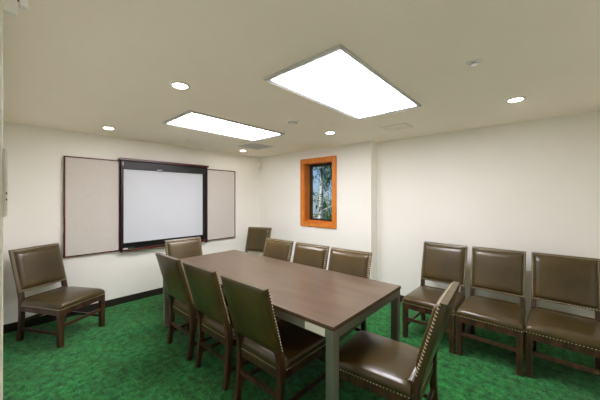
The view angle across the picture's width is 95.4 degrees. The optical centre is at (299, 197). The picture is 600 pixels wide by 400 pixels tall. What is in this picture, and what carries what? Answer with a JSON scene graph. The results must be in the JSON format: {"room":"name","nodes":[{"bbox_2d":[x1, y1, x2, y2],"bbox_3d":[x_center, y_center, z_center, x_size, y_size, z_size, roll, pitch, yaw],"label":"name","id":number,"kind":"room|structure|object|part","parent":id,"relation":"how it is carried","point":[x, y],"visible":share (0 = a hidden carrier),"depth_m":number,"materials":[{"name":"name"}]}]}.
{"room":"conference room","nodes":[
{"label":"conference room","id":0,"kind":"room"},
{"bbox_2d":[3,121,259,324],"bbox_3d":[-2.221,0.347,4.631,0.200,2.440,4.203,0,0,42],"label":"wall","id":1,"kind":"structure","parent":0,"point":[35,153],"depth_m":3.65,"materials":[{"name":"paint"}]},
{"bbox_2d":[3,287,162,333],"bbox_3d":[-2.168,1.517,4.531,0.013,0.100,3.883,0,0,42],"label":"baseboard","id":2,"kind":"structure","parent":1,"relation":"attached to","point":[10,327],"depth_m":3.73,"materials":[{"name":"plastic"}]},
{"bbox_2d":[63,156,234,257],"bbox_3d":[-2.148,0.122,4.473,0.118,1.386,2.622,0,0,42],"label":"whiteboard","id":3,"kind":"object","parent":1,"relation":"attached to","point":[109,205],"visible":0.97,"depth_m":4.15,"materials":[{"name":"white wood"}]},
{"bbox_3d":[-2.838,0.122,3.751,0.028,1.318,0.626,0,0,42],"label":"door","id":4,"kind":"part","parent":3,"relation":"part of","materials":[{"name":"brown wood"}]},
{"bbox_3d":[-2.609,0.133,3.979,0.086,1.344,0.014,0,0,42],"label":"panel","id":5,"kind":"part","parent":3,"relation":"part of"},
{"bbox_2d":[122,239,206,251],"bbox_3d":[-2.162,0.776,4.476,0.093,0.031,1.322,0,0,42],"label":"marker tray","id":6,"kind":"object","parent":3,"relation":"on","point":[153,245],"depth_m":4.22,"materials":[{"name":"brown wood"}]},
{"bbox_3d":[-1.719,0.138,4.979,0.086,1.354,0.017,0,0,42],"label":"panel","id":7,"kind":"part","parent":3,"relation":"part of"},
{"bbox_3d":[-1.510,0.139,5.242,0.028,1.324,0.622,0,0,42],"label":"door","id":8,"kind":"part","parent":3,"relation":"part of","materials":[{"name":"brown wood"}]},
{"bbox_2d":[3,0,599,156],"bbox_3d":[-0.162,-0.933,2.705,5.839,0.120,4.725,0,0,42],"label":"ceiling","id":9,"kind":"structure","parent":0,"point":[84,66],"depth_m":1.74,"materials":[{"name":"paint"}]},
{"bbox_2d":[3,0,27,17],"bbox_3d":[-0.657,-0.486,0.631,0.020,0.134,0.039,0,0,42],"label":"door closer","id":10,"kind":"structure","parent":9,"relation":"attached to","point":[9,6],"depth_m":0.62,"materials":[{"name":"metal"}]},
{"bbox_3d":[-0.648,-0.498,0.640,0.020,0.110,0.014,0,0,42],"label":"arm","id":11,"kind":"part","parent":10,"relation":"part of","materials":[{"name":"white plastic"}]},
{"bbox_2d":[101,126,115,129],"bbox_3d":[-2.412,-0.869,3.439,0.156,0.008,0.156,0,0,42],"label":"recessed light","id":12,"kind":"object","parent":9,"relation":"in","point":[103,127],"visible":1,"depth_m":3.44,"materials":[{"name":"white plastic"}]},
{"bbox_2d":[169,81,190,89],"bbox_3d":[-0.936,-0.869,2.132,0.156,0.008,0.156,0,0,42],"label":"recessed light","id":13,"kind":"object","parent":9,"relation":"in","point":[175,84],"visible":1,"depth_m":2.12,"materials":[{"name":"white plastic"}]},
{"bbox_2d":[162,110,284,140],"bbox_3d":[-0.902,-0.862,3.453,0.665,0.022,1.353,0,0,42],"label":"ceiling light panel","id":14,"kind":"object","parent":9,"relation":"attached to","point":[190,119],"visible":1,"depth_m":3.33,"materials":[{"name":"white plastic"}]},
{"bbox_2d":[238,143,272,149],"bbox_3d":[-0.762,-0.867,4.662,0.430,0.012,0.430,0,0,42],"label":"ceiling vent","id":15,"kind":"object","parent":9,"relation":"in","point":[256,146],"visible":1,"depth_m":4.64,"materials":[{"name":"grey metal"}]},
{"bbox_2d":[286,119,298,125],"bbox_3d":[-0.086,-0.849,3.123,0.140,0.048,0.140,0,0,42],"label":"smoke detector","id":16,"kind":"object","parent":9,"relation":"attached to","point":[292,122],"visible":1,"depth_m":3.08,"materials":[{"name":"white plastic"}]},
{"bbox_2d":[264,44,420,119],"bbox_3d":[0.440,-0.862,2.287,0.665,0.022,1.378,0,0,42],"label":"ceiling light panel","id":17,"kind":"object","parent":9,"relation":"attached to","point":[335,78],"visible":1,"depth_m":2.09,"materials":[{"name":"white plastic"}]},
{"bbox_2d":[380,123,412,131],"bbox_3d":[1.202,-0.868,3.395,0.316,0.010,0.266,0,0,42],"label":"access panel","id":18,"kind":"object","parent":9,"relation":"attached to","point":[401,126],"visible":1,"depth_m":3.38,"materials":[{"name":"paint"}]},
{"bbox_2d":[466,57,481,65],"bbox_3d":[1.114,-0.861,1.749,0.092,0.025,0.092,0,0,42],"label":"sprinkler","id":19,"kind":"object","parent":9,"relation":"attached to","point":[474,61],"visible":1,"depth_m":1.74,"materials":[{"name":"white plastic"}]},
{"bbox_2d":[505,96,526,102],"bbox_3d":[1.927,-0.869,2.442,0.156,0.008,0.156,0,0,42],"label":"recessed light","id":20,"kind":"object","parent":9,"relation":"in","point":[515,99],"visible":1,"depth_m":2.43,"materials":[{"name":"white plastic"}]},
{"bbox_2d":[3,294,599,399],"bbox_3d":[-0.162,1.617,2.705,5.839,0.100,4.725,0,0,42],"label":"floor","id":21,"kind":"structure","parent":0,"point":[130,357],"depth_m":2.48,"materials":[{"name":"green carpet"}]},
{"bbox_2d":[8,243,104,347],"bbox_3d":[-2.793,1.074,3.161,0.745,0.985,0.528,0,0,12],"label":"chair","id":22,"kind":"object","parent":21,"relation":"on","point":[34,267],"visible":1,"depth_m":3.07,"materials":[{"name":"brown leather"}]},
{"bbox_3d":[-3.056,1.294,2.989,0.070,0.545,0.040,0,0,12],"label":"leg","id":23,"kind":"part","parent":22,"relation":"part of","materials":[{"name":"brown wood"}]},
{"bbox_3d":[-3.069,0.810,3.221,0.182,0.457,0.492,0,0,12],"label":"backrest","id":24,"kind":"part","parent":22,"relation":"part of","materials":[{"name":"brown leather"}]},
{"bbox_3d":[-2.508,1.373,2.860,0.045,0.388,0.047,0,0,12],"label":"leg","id":25,"kind":"part","parent":22,"relation":"part of","materials":[{"name":"brown wood"}]},
{"bbox_3d":[-2.720,1.208,3.146,0.575,0.058,0.514,0,0,12],"label":"seat frame","id":26,"kind":"part","parent":22,"relation":"part of","materials":[{"name":"brown wood"}]},
{"bbox_3d":[-2.716,1.135,3.145,0.585,0.087,0.525,0,0,12],"label":"seat","id":27,"kind":"part","parent":22,"relation":"part of","materials":[{"name":"brown leather"}]},
{"bbox_3d":[-2.961,1.294,3.427,0.070,0.545,0.040,0,0,12],"label":"leg","id":28,"kind":"part","parent":22,"relation":"part of","materials":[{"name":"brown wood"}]},
{"bbox_3d":[-2.409,1.373,3.318,0.045,0.388,0.047,0,0,12],"label":"leg","id":29,"kind":"part","parent":22,"relation":"part of","materials":[{"name":"brown wood"}]},
{"bbox_2d":[164,237,202,331],"bbox_3d":[-1.396,1.074,3.609,0.745,0.985,0.528,0,0,44],"label":"chair","id":30,"kind":"object","parent":21,"relation":"on","point":[182,248],"visible":0.3,"depth_m":3.77,"materials":[{"name":"brown leather"}]},
{"bbox_3d":[-1.599,0.810,3.804,0.182,0.457,0.492,0,0,44],"label":"backrest","id":31,"kind":"part","parent":30,"relation":"part of","materials":[{"name":"brown leather"}]},
{"bbox_2d":[155,253,227,360],"bbox_3d":[-1.081,1.074,2.965,0.528,0.985,0.745,0,0,41],"label":"chair","id":32,"kind":"object","parent":21,"relation":"on","point":[172,270],"visible":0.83,"depth_m":2.70,"materials":[{"name":"brown leather"}]},
{"bbox_3d":[-1.395,1.294,2.947,0.040,0.545,0.070,0,0,41],"label":"leg","id":33,"kind":"part","parent":32,"relation":"part of","materials":[{"name":"brown wood"}]},
{"bbox_3d":[-1.267,0.810,2.753,0.492,0.457,0.182,0,0,41],"label":"backrest","id":34,"kind":"part","parent":32,"relation":"part of","materials":[{"name":"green leather"}]},
{"bbox_3d":[-1.032,1.208,3.022,0.514,0.058,0.575,0,0,41],"label":"seat frame","id":35,"kind":"part","parent":32,"relation":"part of","materials":[{"name":"brown wood"}]},
{"bbox_3d":[-1.058,1.294,2.652,0.040,0.545,0.070,0,0,41],"label":"leg","id":36,"kind":"part","parent":32,"relation":"part of","materials":[{"name":"brown wood"}]},
{"bbox_3d":[-1.029,1.135,3.025,0.525,0.087,0.585,0,0,41],"label":"seat","id":37,"kind":"part","parent":32,"relation":"part of","materials":[{"name":"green leather"}]},
{"bbox_2d":[182,262,279,390],"bbox_3d":[-0.621,1.074,2.556,0.528,0.985,0.745,0,0,41],"label":"chair","id":38,"kind":"object","parent":21,"relation":"on","point":[204,284],"visible":0.72,"depth_m":2.30,"materials":[{"name":"brown leather"}]},
{"bbox_3d":[-0.935,1.294,2.537,0.040,0.545,0.070,0,0,41],"label":"leg","id":39,"kind":"part","parent":38,"relation":"part of","materials":[{"name":"brown wood"}]},
{"bbox_3d":[-0.807,0.810,2.344,0.492,0.457,0.182,0,0,41],"label":"backrest","id":40,"kind":"part","parent":38,"relation":"part of","materials":[{"name":"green leather"}]},
{"bbox_3d":[-0.598,1.294,2.242,0.040,0.545,0.070,0,0,41],"label":"leg","id":41,"kind":"part","parent":38,"relation":"part of","materials":[{"name":"brown wood"}]},
{"bbox_3d":[-0.572,1.208,2.612,0.514,0.058,0.575,0,0,41],"label":"seat frame","id":42,"kind":"part","parent":38,"relation":"part of","materials":[{"name":"brown wood"}]},
{"bbox_3d":[-0.569,1.135,2.615,0.525,0.087,0.585,0,0,41],"label":"seat","id":43,"kind":"part","parent":38,"relation":"part of","materials":[{"name":"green leather"}]},
{"bbox_2d":[245,227,271,252],"bbox_3d":[-0.903,1.074,4.977,0.528,0.985,0.745,0,0,21],"label":"chair","id":44,"kind":"object","parent":21,"relation":"on","point":[256,236],"visible":0.5,"depth_m":5.21,"materials":[{"name":"brown leather"}]},
{"bbox_2d":[220,275,325,399],"bbox_3d":[-0.164,1.074,2.148,0.528,0.985,0.745,0,0,41],"label":"chair","id":45,"kind":"object","parent":21,"relation":"on","point":[280,348],"visible":0.91,"depth_m":1.96,"materials":[{"name":"brown leather"}]},
{"bbox_3d":[-0.478,1.294,2.130,0.040,0.545,0.070,0,0,41],"label":"leg","id":46,"kind":"part","parent":45,"relation":"part of","materials":[{"name":"brown wood"}]},
{"bbox_3d":[-0.350,0.810,1.937,0.492,0.457,0.182,0,0,41],"label":"backrest","id":47,"kind":"part","parent":45,"relation":"part of","materials":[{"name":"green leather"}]},
{"bbox_3d":[-0.141,1.294,1.835,0.040,0.545,0.070,0,0,41],"label":"leg","id":48,"kind":"part","parent":45,"relation":"part of","materials":[{"name":"brown wood"}]},
{"bbox_3d":[-0.115,1.208,2.205,0.514,0.058,0.575,0,0,41],"label":"seat frame","id":49,"kind":"part","parent":45,"relation":"part of","materials":[{"name":"brown wood"}]},
{"bbox_3d":[-0.112,1.135,2.208,0.525,0.087,0.585,0,0,41],"label":"seat","id":50,"kind":"part","parent":45,"relation":"part of","materials":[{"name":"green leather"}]},
{"bbox_2d":[263,238,293,261],"bbox_3d":[-0.509,1.074,3.490,0.528,0.985,0.745,0,0,40],"label":"chair","id":51,"kind":"object","parent":21,"relation":"on","point":[280,249],"visible":0.3,"depth_m":3.66,"materials":[{"name":"brown leather"}]},
{"bbox_2d":[163,250,400,399],"bbox_3d":[-0.387,1.173,2.852,2.502,0.787,1.037,0,0,42],"label":"conference table","id":52,"kind":"object","parent":21,"relation":"on","point":[328,304],"visible":0.66,"depth_m":2.31,"materials":[{"name":"brown laminate"}]},
{"bbox_3d":[-1.615,1.183,3.300,0.060,0.752,0.060,0,0,42],"label":"leg","id":53,"kind":"part","parent":52,"relation":"part of","materials":[{"name":"grey metal"}]},
{"bbox_2d":[305,321,324,336],"bbox_3d":[0.093,0.834,1.736,0.161,0.048,0.004,0,0,42],"label":"outlet plate","id":54,"kind":"object","parent":52,"relation":"attached to","point":[319,329],"depth_m":1.73,"materials":[{"name":"white plastic"}]},
{"bbox_3d":[0.199,1.183,1.684,0.060,0.752,0.060,0,0,42],"label":"leg","id":55,"kind":"part","parent":52,"relation":"part of","materials":[{"name":"grey metal"}]},
{"bbox_3d":[0.841,1.183,2.404,0.060,0.752,0.060,0,0,42],"label":"leg","id":56,"kind":"part","parent":52,"relation":"part of","materials":[{"name":"grey metal"}]},
{"bbox_2d":[293,242,329,268],"bbox_3d":[-0.073,1.074,3.106,0.528,0.985,0.745,0,0,39],"label":"chair","id":57,"kind":"object","parent":21,"relation":"on","point":[313,255],"visible":0.3,"depth_m":3.29,"materials":[{"name":"brown leather"}]},
{"bbox_2d":[323,247,371,353],"bbox_3d":[0.339,1.074,2.744,0.528,0.985,0.745,0,0,39],"label":"chair","id":58,"kind":"object","parent":21,"relation":"on","point":[346,261],"visible":0.38,"depth_m":2.91,"materials":[{"name":"brown leather"}]},
{"bbox_3d":[0.517,0.810,2.963,0.492,0.457,0.182,0,0,39],"label":"backrest","id":59,"kind":"part","parent":58,"relation":"part of","materials":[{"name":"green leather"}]},
{"bbox_3d":[0.291,1.208,2.686,0.514,0.058,0.575,0,0,39],"label":"seat frame","id":60,"kind":"part","parent":58,"relation":"part of","materials":[{"name":"brown wood"}]},
{"bbox_3d":[0.651,1.294,2.774,0.040,0.545,0.070,0,0,39],"label":"leg","id":61,"kind":"part","parent":58,"relation":"part of","materials":[{"name":"brown wood"}]},
{"bbox_2d":[339,281,459,399],"bbox_3d":[0.651,1.074,1.897,0.745,0.985,0.528,0,0,37],"label":"chair","id":62,"kind":"object","parent":21,"relation":"on","point":[390,369],"visible":0.97,"depth_m":1.76,"materials":[{"name":"brown leather"}]},
{"bbox_3d":[0.421,1.172,1.749,0.535,0.009,0.003,0,0,36],"label":"nail trim","id":63,"kind":"part","parent":62,"relation":"part of","materials":[{"name":"gold metal"}]},
{"bbox_3d":[0.591,1.208,1.942,0.575,0.058,0.514,0,0,37],"label":"seat frame","id":64,"kind":"part","parent":62,"relation":"part of","materials":[{"name":"brown wood"}]},
{"bbox_3d":[0.588,1.135,1.945,0.585,0.087,0.525,0,0,37],"label":"seat","id":65,"kind":"part","parent":62,"relation":"part of","materials":[{"name":"brown leather"}]},
{"bbox_3d":[0.691,1.294,1.585,0.070,0.545,0.040,0,0,37],"label":"leg","id":66,"kind":"part","parent":62,"relation":"part of","materials":[{"name":"brown wood"}]},
{"bbox_3d":[0.718,0.810,1.535,0.131,0.442,0.003,0,0,37],"label":"nail trim","id":67,"kind":"part","parent":62,"relation":"part of","materials":[{"name":"gold metal"}]},
{"bbox_3d":[0.962,1.294,1.942,0.070,0.545,0.040,0,0,37],"label":"leg","id":68,"kind":"part","parent":62,"relation":"part of","materials":[{"name":"brown wood"}]},
{"bbox_3d":[0.875,0.810,1.726,0.182,0.457,0.492,0,0,37],"label":"backrest","id":69,"kind":"part","parent":62,"relation":"part of","materials":[{"name":"brown leather"}]},
{"bbox_2d":[402,241,467,353],"bbox_3d":[1.587,1.074,3.166,0.528,0.985,0.745,0,0,42],"label":"chair","id":70,"kind":"object","parent":21,"relation":"on","point":[445,263],"visible":0.89,"depth_m":3.23,"materials":[{"name":"brown leather"}]},
{"bbox_3d":[1.184,1.373,3.067,0.047,0.388,0.045,0,0,42],"label":"leg","id":71,"kind":"part","parent":70,"relation":"part of","materials":[{"name":"brown wood"}]},
{"bbox_3d":[1.566,1.294,3.480,0.040,0.545,0.070,0,0,42],"label":"leg","id":72,"kind":"part","parent":70,"relation":"part of","materials":[{"name":"brown wood"}]},
{"bbox_3d":[1.537,1.208,3.110,0.514,0.058,0.575,0,0,42],"label":"seat frame","id":73,"kind":"part","parent":70,"relation":"part of","materials":[{"name":"brown wood"}]},
{"bbox_3d":[1.534,1.135,3.107,0.525,0.087,0.585,0,0,42],"label":"seat","id":74,"kind":"part","parent":70,"relation":"part of","materials":[{"name":"brown leather"}]},
{"bbox_3d":[1.774,0.810,3.377,0.492,0.457,0.182,0,0,42],"label":"backrest","id":75,"kind":"part","parent":70,"relation":"part of","materials":[{"name":"brown leather"}]},
{"bbox_3d":[1.534,1.373,2.755,0.047,0.388,0.045,0,0,42],"label":"leg","id":76,"kind":"part","parent":70,"relation":"part of","materials":[{"name":"brown wood"}]},
{"bbox_3d":[1.900,1.294,3.182,0.040,0.545,0.070,0,0,42],"label":"leg","id":77,"kind":"part","parent":70,"relation":"part of","materials":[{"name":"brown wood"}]},
{"bbox_2d":[456,246,525,376],"bbox_3d":[1.996,1.074,2.821,0.528,0.985,0.745,0,0,42],"label":"chair","id":78,"kind":"object","parent":21,"relation":"on","point":[502,271],"visible":1,"depth_m":2.83,"materials":[{"name":"brown leather"}]},
{"bbox_3d":[1.593,1.373,2.726,0.047,0.388,0.045,0,0,42],"label":"leg","id":79,"kind":"part","parent":78,"relation":"part of","materials":[{"name":"brown wood"}]},
{"bbox_3d":[1.979,1.294,3.135,0.040,0.545,0.070,0,0,42],"label":"leg","id":80,"kind":"part","parent":78,"relation":"part of","materials":[{"name":"brown wood"}]},
{"bbox_3d":[1.943,1.135,2.763,0.525,0.087,0.585,0,0,42],"label":"seat","id":81,"kind":"part","parent":78,"relation":"part of","materials":[{"name":"brown leather"}]},
{"bbox_3d":[1.946,1.208,2.766,0.514,0.058,0.575,0,0,42],"label":"seat frame","id":82,"kind":"part","parent":78,"relation":"part of","materials":[{"name":"brown wood"}]},
{"bbox_3d":[2.186,0.810,3.030,0.492,0.457,0.182,0,0,42],"label":"backrest","id":83,"kind":"part","parent":78,"relation":"part of","materials":[{"name":"brown leather"}]},
{"bbox_3d":[1.940,1.373,2.410,0.047,0.388,0.045,0,0,42],"label":"leg","id":84,"kind":"part","parent":78,"relation":"part of","materials":[{"name":"brown wood"}]},
{"bbox_3d":[2.310,1.294,2.834,0.040,0.545,0.070,0,0,42],"label":"leg","id":85,"kind":"part","parent":78,"relation":"part of","materials":[{"name":"brown wood"}]},
{"bbox_2d":[525,252,599,377],"bbox_3d":[2.410,1.074,2.484,0.528,0.985,0.745,0,0,43],"label":"chair","id":86,"kind":"object","parent":21,"relation":"on","point":[574,281],"visible":1,"depth_m":2.53,"materials":[{"name":"brown leather"}]},
{"bbox_3d":[2.006,1.373,2.391,0.047,0.388,0.045,0,0,43],"label":"leg","id":87,"kind":"part","parent":86,"relation":"part of","materials":[{"name":"brown wood"}]},
{"bbox_3d":[2.395,1.294,2.797,0.040,0.545,0.070,0,0,43],"label":"leg","id":88,"kind":"part","parent":86,"relation":"part of","materials":[{"name":"brown wood"}]},
{"bbox_3d":[2.356,1.135,2.425,0.525,0.087,0.585,0,0,43],"label":"seat","id":89,"kind":"part","parent":86,"relation":"part of","materials":[{"name":"brown leather"}]},
{"bbox_3d":[2.601,0.810,2.691,0.492,0.457,0.182,0,0,43],"label":"backrest","id":90,"kind":"part","parent":86,"relation":"part of","materials":[{"name":"brown leather"}]},
{"bbox_3d":[2.359,1.208,2.428,0.514,0.058,0.575,0,0,43],"label":"seat frame","id":91,"kind":"part","parent":86,"relation":"part of","materials":[{"name":"brown wood"}]},
{"bbox_3d":[2.724,1.294,2.494,0.040,0.545,0.070,0,0,43],"label":"leg","id":92,"kind":"part","parent":86,"relation":"part of","materials":[{"name":"brown wood"}]},
{"bbox_2d":[260,111,599,324],"bbox_3d":[1.279,0.347,4.323,5.439,2.440,0.392,0,0,42],"label":"wall","id":93,"kind":"structure","parent":0,"point":[528,186],"depth_m":3.60,"materials":[{"name":"paint"}]},
{"bbox_2d":[300,155,336,228],"bbox_3d":[0.381,-0.087,4.980,0.811,1.250,0.222,0,0,42],"label":"window","id":94,"kind":"structure","parent":93,"relation":"in","point":[318,176],"depth_m":5.07,"materials":[{"name":"orange wood"}]},
{"bbox_3d":[0.390,0.434,4.990,0.621,0.018,0.085,0,0,42],"label":"sill","id":95,"kind":"part","parent":94,"relation":"part of","materials":[{"name":"orange wood"}]},
{"bbox_3d":[0.433,-0.087,5.038,0.621,1.060,0.045,0,0,42],"label":"sash","id":96,"kind":"part","parent":94,"relation":"part of","materials":[{"name":"brown metal"}]},
{"bbox_3d":[0.437,-0.087,5.042,0.537,0.976,0.006,0,0,42],"label":"pane","id":97,"kind":"part","parent":94,"relation":"part of","materials":[{"name":"clear glass"}]},
{"bbox_3d":[-1.473,0.347,1.232,5.439,2.440,0.120,0,0,42],"label":"wall","id":98,"kind":"structure","parent":0,"visible":0},
{"bbox_2d":[0,0,2,399],"bbox_3d":[-0.215,0.507,0.202,1.410,2.120,0.015,0,0,42],"label":"trim","id":99,"kind":"structure","parent":98,"relation":"attached to","point":[1,1],"depth_m":0.62,"materials":[{"name":"white paint"}]},
{"bbox_2d":[3,148,7,216],"bbox_3d":[-0.700,-0.033,0.648,0.082,0.156,0.008,0,0,42],"label":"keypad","id":100,"kind":"object","parent":98,"relation":"attached to","point":[5,151],"visible":0.91,"depth_m":0.62,"materials":[{"name":"white plastic"}]}
]}

